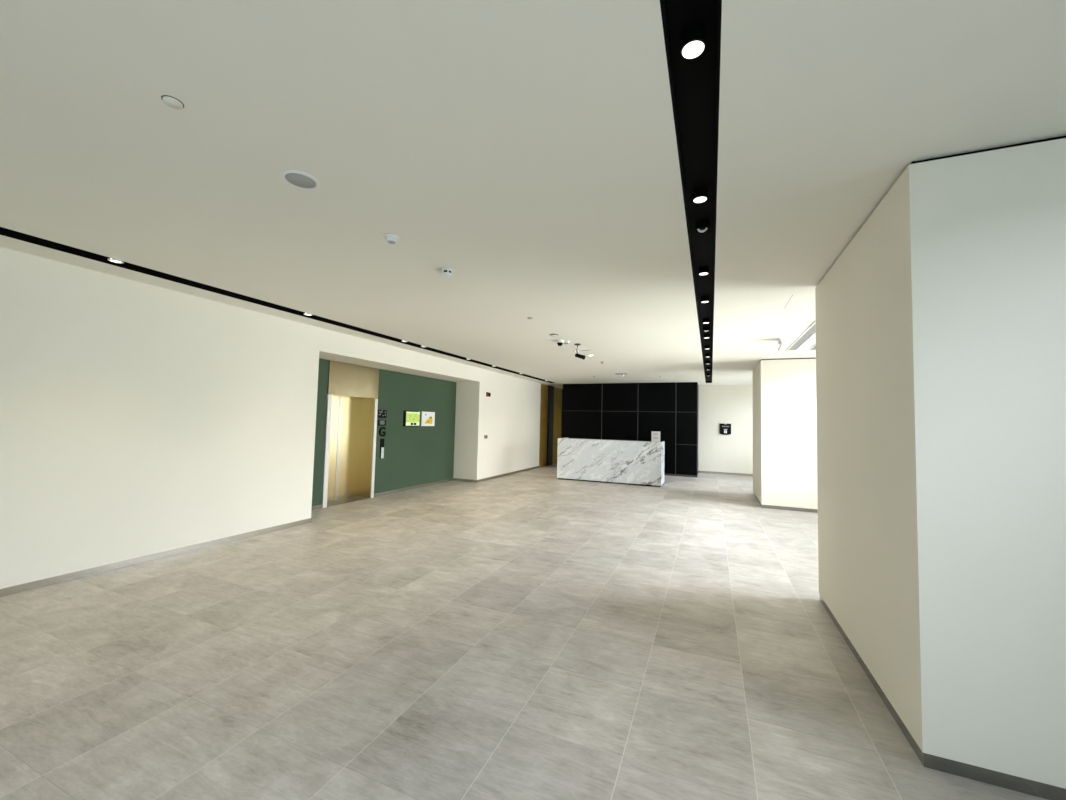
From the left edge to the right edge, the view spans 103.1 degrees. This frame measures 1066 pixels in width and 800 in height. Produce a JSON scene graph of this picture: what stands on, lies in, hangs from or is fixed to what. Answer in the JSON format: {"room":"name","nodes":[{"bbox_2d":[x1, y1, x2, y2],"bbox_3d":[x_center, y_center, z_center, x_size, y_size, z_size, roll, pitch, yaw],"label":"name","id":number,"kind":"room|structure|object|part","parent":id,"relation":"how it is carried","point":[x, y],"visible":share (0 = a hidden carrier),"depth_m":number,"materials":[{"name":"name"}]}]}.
{"room":"lobby","nodes":[
{"label":"lobby","id":0,"kind":"room"},
{"bbox_2d":[0,247,561,588],"bbox_3d":[-3.098,0.492,8.712,0.900,3.083,20.100,0,-3,23],"label":"wall","id":1,"kind":"structure","parent":0,"point":[138,419],"depth_m":4.82,"materials":[{"name":"beige paint"}]},
{"bbox_2d":[0,518,311,596],"bbox_3d":[-5.059,1.652,2.938,0.062,0.070,8.087,0,-3,23],"label":"baseboard","id":2,"kind":"structure","parent":1,"relation":"attached to","point":[15,589],"depth_m":4.60,"materials":[{"name":"metal"}]},
{"bbox_2d":[547,385,553,465],"bbox_3d":[0.679,0.991,16.492,0.060,3.083,0.500,0,-3,23],"label":"trim","id":3,"kind":"structure","parent":1,"relation":"attached to","point":[550,388],"depth_m":16.41,"materials":[{"name":"black metal"}]},
{"bbox_2d":[312,358,456,505],"bbox_3d":[-3.284,0.711,9.407,0.300,2.710,5.110,0,-3,23],"label":"wall","id":4,"kind":"structure","parent":0,"point":[413,455],"depth_m":9.84,"materials":[{"name":"paint"}]},
{"bbox_2d":[322,360,378,507],"bbox_3d":[-3.736,0.650,8.430,0.422,2.708,1.265,0,-3,23],"label":"elevator","id":5,"kind":"object","parent":4,"relation":"attached to","point":[352,394],"visible":0.88,"depth_m":8.63,"materials":[{"name":"metal"}]},
{"bbox_3d":[-4.032,0.937,8.222,0.040,2.084,0.586,0,-3,23],"label":"door panel","id":6,"kind":"part","parent":5,"relation":"part of","materials":[{"name":"beige metal"}]},
{"bbox_3d":[-3.776,1.999,8.369,0.380,0.006,1.097,0,-3,23],"label":"sill","id":7,"kind":"part","parent":5,"relation":"part of","materials":[{"name":"metal"}]},
{"bbox_3d":[-3.808,0.970,8.755,0.040,2.084,0.564,0,-3,23],"label":"door panel","id":8,"kind":"part","parent":5,"relation":"part of","materials":[{"name":"beige metal"}]},
{"bbox_3d":[-3.537,-0.386,8.411,0.042,0.632,1.265,0,-3,23],"label":"transom panel","id":9,"kind":"part","parent":5,"relation":"part of","materials":[{"name":"metal"}]},
{"bbox_2d":[380,439,383,458],"bbox_3d":[-3.239,1.044,9.096,0.024,0.425,0.110,0,-3,23],"label":"station","id":10,"kind":"object","parent":4,"relation":"attached to","point":[381,440],"visible":1,"depth_m":9.08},
{"bbox_3d":[-3.234,1.135,9.101,0.006,0.234,0.076,0,-3,23],"label":"button plate","id":11,"kind":"part","parent":10,"relation":"part of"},
{"bbox_2d":[378,420,385,425],"bbox_3d":[-3.243,0.489,9.099,0.014,0.124,0.236,0,-3,23],"label":"plate","id":12,"kind":"object","parent":4,"relation":"attached to","point":[380,422],"visible":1,"depth_m":9.09,"materials":[{"name":"grey metal"}]},
{"bbox_2d":[378,410,386,417],"bbox_3d":[-3.239,0.301,9.104,0.016,0.170,0.250,0,-3,23],"label":"indicator","id":13,"kind":"object","parent":4,"relation":"attached to","point":[381,413],"visible":1,"depth_m":9.10,"materials":[{"name":"black plastic"}]},
{"bbox_2d":[379,427,385,436],"bbox_3d":[-3.239,0.681,9.102,0.020,0.207,0.186,0,-3,23],"label":"letter","id":14,"kind":"object","parent":4,"relation":"attached to","point":[381,428],"depth_m":9.09,"materials":[{"name":"black plastic"}]},
{"bbox_2d":[403,411,419,425],"bbox_3d":[-2.856,0.441,9.994,0.034,0.365,0.570,0,-3,23],"label":"wall screen","id":15,"kind":"object","parent":4,"relation":"attached to","point":[410,418],"visible":1,"depth_m":9.96,"materials":[{"name":"green plastic"}]},
{"bbox_2d":[311,466,538,509],"bbox_3d":[-1.968,2.158,11.189,0.753,0.070,9.575,0,-3,23],"label":"baseboard","id":16,"kind":"structure","parent":4,"relation":"attached to","point":[451,479],"depth_m":11.02,"materials":[{"name":"metal"}]},
{"bbox_2d":[421,412,434,425],"bbox_3d":[-2.617,0.473,10.587,0.015,0.356,0.524,0,-3,23],"label":"poster","id":17,"kind":"object","parent":4,"relation":"attached to","point":[428,418],"visible":1,"depth_m":10.58,"materials":[{"name":"white paper"}]},
{"bbox_2d":[425,414,432,423],"bbox_3d":[-2.606,0.472,10.598,0.003,0.245,0.310,0,-3,23],"label":"print","id":18,"kind":"object","parent":17,"relation":"attached to","point":[428,417],"depth_m":10.60},
{"bbox_2d":[0,463,1047,799],"bbox_3d":[0.864,2.124,7.164,10.850,0.150,21.100,0,-3,23],"label":"floor","id":19,"kind":"structure","parent":0,"point":[534,634],"depth_m":2.84,"materials":[{"name":"tile"}]},
{"bbox_2d":[557,438,664,486],"bbox_3d":[2.240,1.753,12.296,2.946,1.195,0.870,0,-3,23],"label":"reception desk","id":20,"kind":"object","parent":19,"relation":"on","point":[642,463],"visible":1,"depth_m":11.86,"materials":[{"name":"white stone"}]},
{"bbox_2d":[558,438,662,443],"bbox_3d":[2.167,1.163,12.120,2.946,0.040,0.420,0,-3,23],"label":"countertop","id":21,"kind":"structure","parent":20,"relation":"on","point":[558,438],"depth_m":11.94,"materials":[{"name":"white stone"}]},
{"bbox_2d":[651,431,659,441],"bbox_3d":[3.354,0.999,11.560,0.236,0.285,0.090,0,-3,23],"label":"sign holder","id":22,"kind":"object","parent":20,"relation":"on","point":[655,435],"visible":0.99,"depth_m":11.55,"materials":[{"name":"plastic"}]},
{"bbox_3d":[3.587,1.759,11.752,0.040,1.120,0.830,0,-3,23],"label":"panel","id":23,"kind":"part","parent":20,"relation":"part of","materials":[{"name":"white stone"}]},
{"bbox_2d":[753,358,817,512],"bbox_3d":[6.195,0.741,9.243,2.335,3.083,1.950,0,-3,23],"label":"column","id":24,"kind":"structure","parent":19,"relation":"on","point":[784,390],"depth_m":8.63,"materials":[{"name":"beige paint"}]},
{"bbox_3d":[6.162,2.245,9.163,2.329,0.070,1.938,0,-3,23],"label":"skirting","id":25,"kind":"part","parent":24,"relation":"part of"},
{"bbox_2d":[815,136,1065,799],"bbox_3d":[3.456,0.334,2.721,2.335,3.083,2.191,0,-3,23],"label":"column","id":26,"kind":"structure","parent":19,"relation":"on","point":[941,323],"depth_m":2.10,"materials":[{"name":"beige paint"}]},
{"bbox_3d":[3.423,1.837,2.641,2.329,0.070,2.179,0,-3,23],"label":"skirting","id":27,"kind":"part","parent":26,"relation":"part of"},
{"bbox_2d":[0,0,1065,388],"bbox_3d":[0.942,-1.153,7.336,10.850,0.250,21.100,0,-3,23],"label":"ceiling","id":28,"kind":"structure","parent":0,"point":[526,150],"depth_m":2.21,"materials":[{"name":"white paint"}]},
{"bbox_2d":[161,95,183,108],"bbox_3d":[-1.658,-1.370,1.950,0.082,0.013,0.082,0,-3,23],"label":"sprinkler cover","id":29,"kind":"object","parent":28,"relation":"attached to","point":[170,101],"visible":1,"depth_m":1.94,"materials":[{"name":"white paint"}]},
{"bbox_2d":[0,227,554,382],"bbox_3d":[-2.721,-1.203,7.112,0.240,0.152,17.850,0,-3,23],"label":"trim","id":30,"kind":"structure","parent":28,"relation":"attached to","point":[3,231],"depth_m":4.79,"materials":[{"name":"black metal"}]},
{"bbox_2d":[107,258,123,263],"bbox_3d":[-3.950,-1.379,4.013,0.110,0.139,0.110,0,-3,23],"label":"spotlight","id":31,"kind":"object","parent":30,"relation":"attached to","point":[109,259],"visible":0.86,"depth_m":4.00,"materials":[{"name":"white plastic"}]},
{"bbox_2d":[281,170,319,189],"bbox_3d":[-1.407,-1.329,2.568,0.204,0.010,0.204,0,-3,23],"label":"ceiling speaker","id":32,"kind":"object","parent":28,"relation":"attached to","point":[298,179],"visible":1,"depth_m":2.56,"materials":[{"name":"white plastic"}]},
{"bbox_2d":[285,173,315,187],"bbox_3d":[-1.407,-1.331,2.568,0.170,0.006,0.170,0,-3,23],"label":"grille","id":33,"kind":"object","parent":32,"relation":"attached to","point":[298,180],"depth_m":2.56,"materials":[{"name":"grey"}]},
{"bbox_2d":[384,234,399,243],"bbox_3d":[-1.114,-1.263,3.341,0.120,0.047,0.120,0,-3,23],"label":"smoke detector","id":34,"kind":"object","parent":28,"relation":"attached to","point":[390,238],"visible":1,"depth_m":3.31,"materials":[{"name":"white plastic"}]},
{"bbox_2d":[441,268,452,276],"bbox_3d":[-0.822,-1.212,4.045,0.120,0.060,0.120,0,-3,23],"label":"detector","id":35,"kind":"object","parent":28,"relation":"attached to","point":[447,272],"visible":1,"depth_m":4.01,"materials":[{"name":"white plastic"}]},
{"bbox_2d":[556,340,563,345],"bbox_3d":[0.469,-0.988,7.361,0.140,0.100,0.140,0,-3,23],"label":"dome camera","id":36,"kind":"object","parent":28,"relation":"attached to","point":[559,342],"visible":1,"depth_m":7.32,"materials":[{"name":"white plastic"}]},
{"bbox_2d":[575,343,585,359],"bbox_3d":[0.847,-0.867,7.634,0.211,0.295,0.115,0,-3,29],"label":"camera","id":37,"kind":"object","parent":28,"relation":"hanging from","point":[577,355],"visible":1,"depth_m":7.61,"materials":[{"name":"metal"}]},
{"bbox_2d":[660,0,721,382],"bbox_3d":[2.217,-1.133,5.441,0.194,0.072,18.600,0,-3,23],"label":"track","id":38,"kind":"structure","parent":28,"relation":"attached to","point":[694,85],"depth_m":2.08,"materials":[{"name":"black metal"}]},
{"bbox_2d":[680,24,706,61],"bbox_3d":[0.612,-1.364,1.620,0.098,0.063,0.098,0,-3,23],"label":"recessed light","id":39,"kind":"object","parent":38,"relation":"attached to","point":[693,43],"visible":1,"depth_m":1.60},
{"bbox_2d":[692,187,708,203],"bbox_3d":[1.062,-1.298,2.690,0.098,0.063,0.098,0,-3,23],"label":"recessed light","id":40,"kind":"object","parent":38,"relation":"attached to","point":[700,195],"visible":1,"depth_m":2.66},
{"bbox_2d":[695,219,709,233],"bbox_3d":[1.240,-1.271,3.101,0.104,0.069,0.104,0,-3,23],"label":"spotlight","id":41,"kind":"object","parent":38,"relation":"attached to","point":[702,226],"visible":1,"depth_m":3.08,"materials":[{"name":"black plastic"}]},
{"bbox_2d":[698,266,708,275],"bbox_3d":[1.610,-1.216,3.994,0.098,0.063,0.098,0,-3,23],"label":"recessed light","id":42,"kind":"object","parent":38,"relation":"attached to","point":[704,270],"visible":1,"depth_m":3.96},
{"bbox_2d":[700,296,709,303],"bbox_3d":[1.988,-1.160,4.895,0.098,0.063,0.098,0,-3,23],"label":"recessed light","id":43,"kind":"object","parent":38,"relation":"attached to","point":[704,299],"visible":1,"depth_m":4.86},
{"bbox_2d":[702,318,709,323],"bbox_3d":[2.404,-1.098,5.885,0.098,0.063,0.098,0,-3,23],"label":"recessed light","id":44,"kind":"object","parent":38,"relation":"attached to","point":[704,320],"visible":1,"depth_m":5.86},
{"bbox_2d":[703,326,709,331],"bbox_3d":[2.610,-1.066,6.377,0.104,0.069,0.104,0,-3,23],"label":"spotlight","id":45,"kind":"object","parent":38,"relation":"attached to","point":[706,328],"visible":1,"depth_m":6.34,"materials":[{"name":"metal"}]},
{"bbox_2d":[776,338,783,350],"bbox_3d":[3.989,-0.893,6.833,0.110,0.177,0.260,0,-3,23],"label":"fitting","id":46,"kind":"object","parent":28,"relation":"hanging from","point":[780,341],"visible":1,"depth_m":6.78,"materials":[{"name":"white plastic"}]},
{"bbox_3d":[3.992,-0.887,6.831,0.046,0.165,0.260,0,-3,23],"label":"blade","id":47,"kind":"part","parent":46,"relation":"part of","materials":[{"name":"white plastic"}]},
{"bbox_2d":[786,321,815,350],"bbox_3d":[4.094,-1.006,6.231,0.170,0.010,3.320,0,-3,23],"label":"ceiling vent","id":48,"kind":"object","parent":28,"relation":"in","point":[810,332],"visible":0.47,"depth_m":6.70,"materials":[{"name":"white plastic"}]},
{"bbox_2d":[561,389,562,437],"bbox_3d":[1.637,1.076,17.687,1.480,3.083,0.150,0,-3,23],"label":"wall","id":49,"kind":"structure","parent":0,"point":[562,389],"depth_m":17.82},
{"bbox_2d":[562,382,698,476],"bbox_3d":[3.471,0.993,15.276,4.610,3.083,1.479,0,-3,23],"label":"wall","id":50,"kind":"structure","parent":0,"point":[606,411],"depth_m":14.42,"materials":[{"name":"metal"}]},
{"bbox_3d":[1.731,1.409,15.188,1.446,2.028,0.020,0,-3,23],"label":"wall panel","id":51,"kind":"part","parent":50,"relation":"part of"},
{"bbox_3d":[1.766,-0.099,15.267,1.446,0.969,0.020,0,-3,23],"label":"wall panel","id":52,"kind":"part","parent":50,"relation":"part of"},
{"bbox_3d":[3.020,-0.097,14.741,1.226,0.969,0.020,0,-3,23],"label":"wall panel","id":53,"kind":"part","parent":50,"relation":"part of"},
{"bbox_3d":[2.984,1.411,14.661,1.226,2.028,0.020,0,-3,23],"label":"wall panel","id":54,"kind":"part","parent":50,"relation":"part of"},
{"bbox_3d":[4.165,-0.095,14.259,1.210,0.969,0.020,0,-3,23],"label":"wall panel","id":55,"kind":"part","parent":50,"relation":"part of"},
{"bbox_3d":[4.130,1.413,14.180,1.210,2.028,0.020,0,-3,23],"label":"wall panel","id":56,"kind":"part","parent":50,"relation":"part of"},
{"bbox_3d":[3.154,2.460,14.527,4.590,0.060,0.016,0,-3,23],"label":"skirting","id":57,"kind":"part","parent":50,"relation":"part of","materials":[{"name":"metal"}]},
{"bbox_3d":[5.037,-0.093,13.893,0.632,0.969,0.020,0,-3,23],"label":"wall panel","id":58,"kind":"part","parent":50,"relation":"part of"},
{"bbox_3d":[5.012,0.926,13.840,0.632,1.048,0.020,0,-3,23],"label":"wall panel","id":59,"kind":"part","parent":50,"relation":"part of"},
{"bbox_3d":[4.988,1.944,13.787,0.632,0.968,0.020,0,-3,23],"label":"wall panel","id":60,"kind":"part","parent":50,"relation":"part of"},
{"bbox_2d":[698,385,752,473],"bbox_3d":[5.769,1.044,15.220,8.050,3.083,0.200,0,-3,23],"label":"wall","id":61,"kind":"structure","parent":0,"point":[717,405],"depth_m":14.72,"materials":[{"name":"beige paint"}]},
{"bbox_2d":[698,471,752,475],"bbox_3d":[7.555,2.541,14.262,3.710,0.080,0.013,0,-3,23],"label":"baseboard","id":62,"kind":"structure","parent":61,"relation":"attached to","point":[708,472],"depth_m":14.63,"materials":[{"name":"metal"}]},
{"bbox_2d":[720,424,730,434],"bbox_3d":[6.683,1.015,14.708,0.354,0.388,0.040,0,-3,23],"label":"wall plaque","id":63,"kind":"object","parent":61,"relation":"attached to","point":[725,429],"visible":1,"depth_m":14.69,"materials":[{"name":"black plastic"}]}
]}

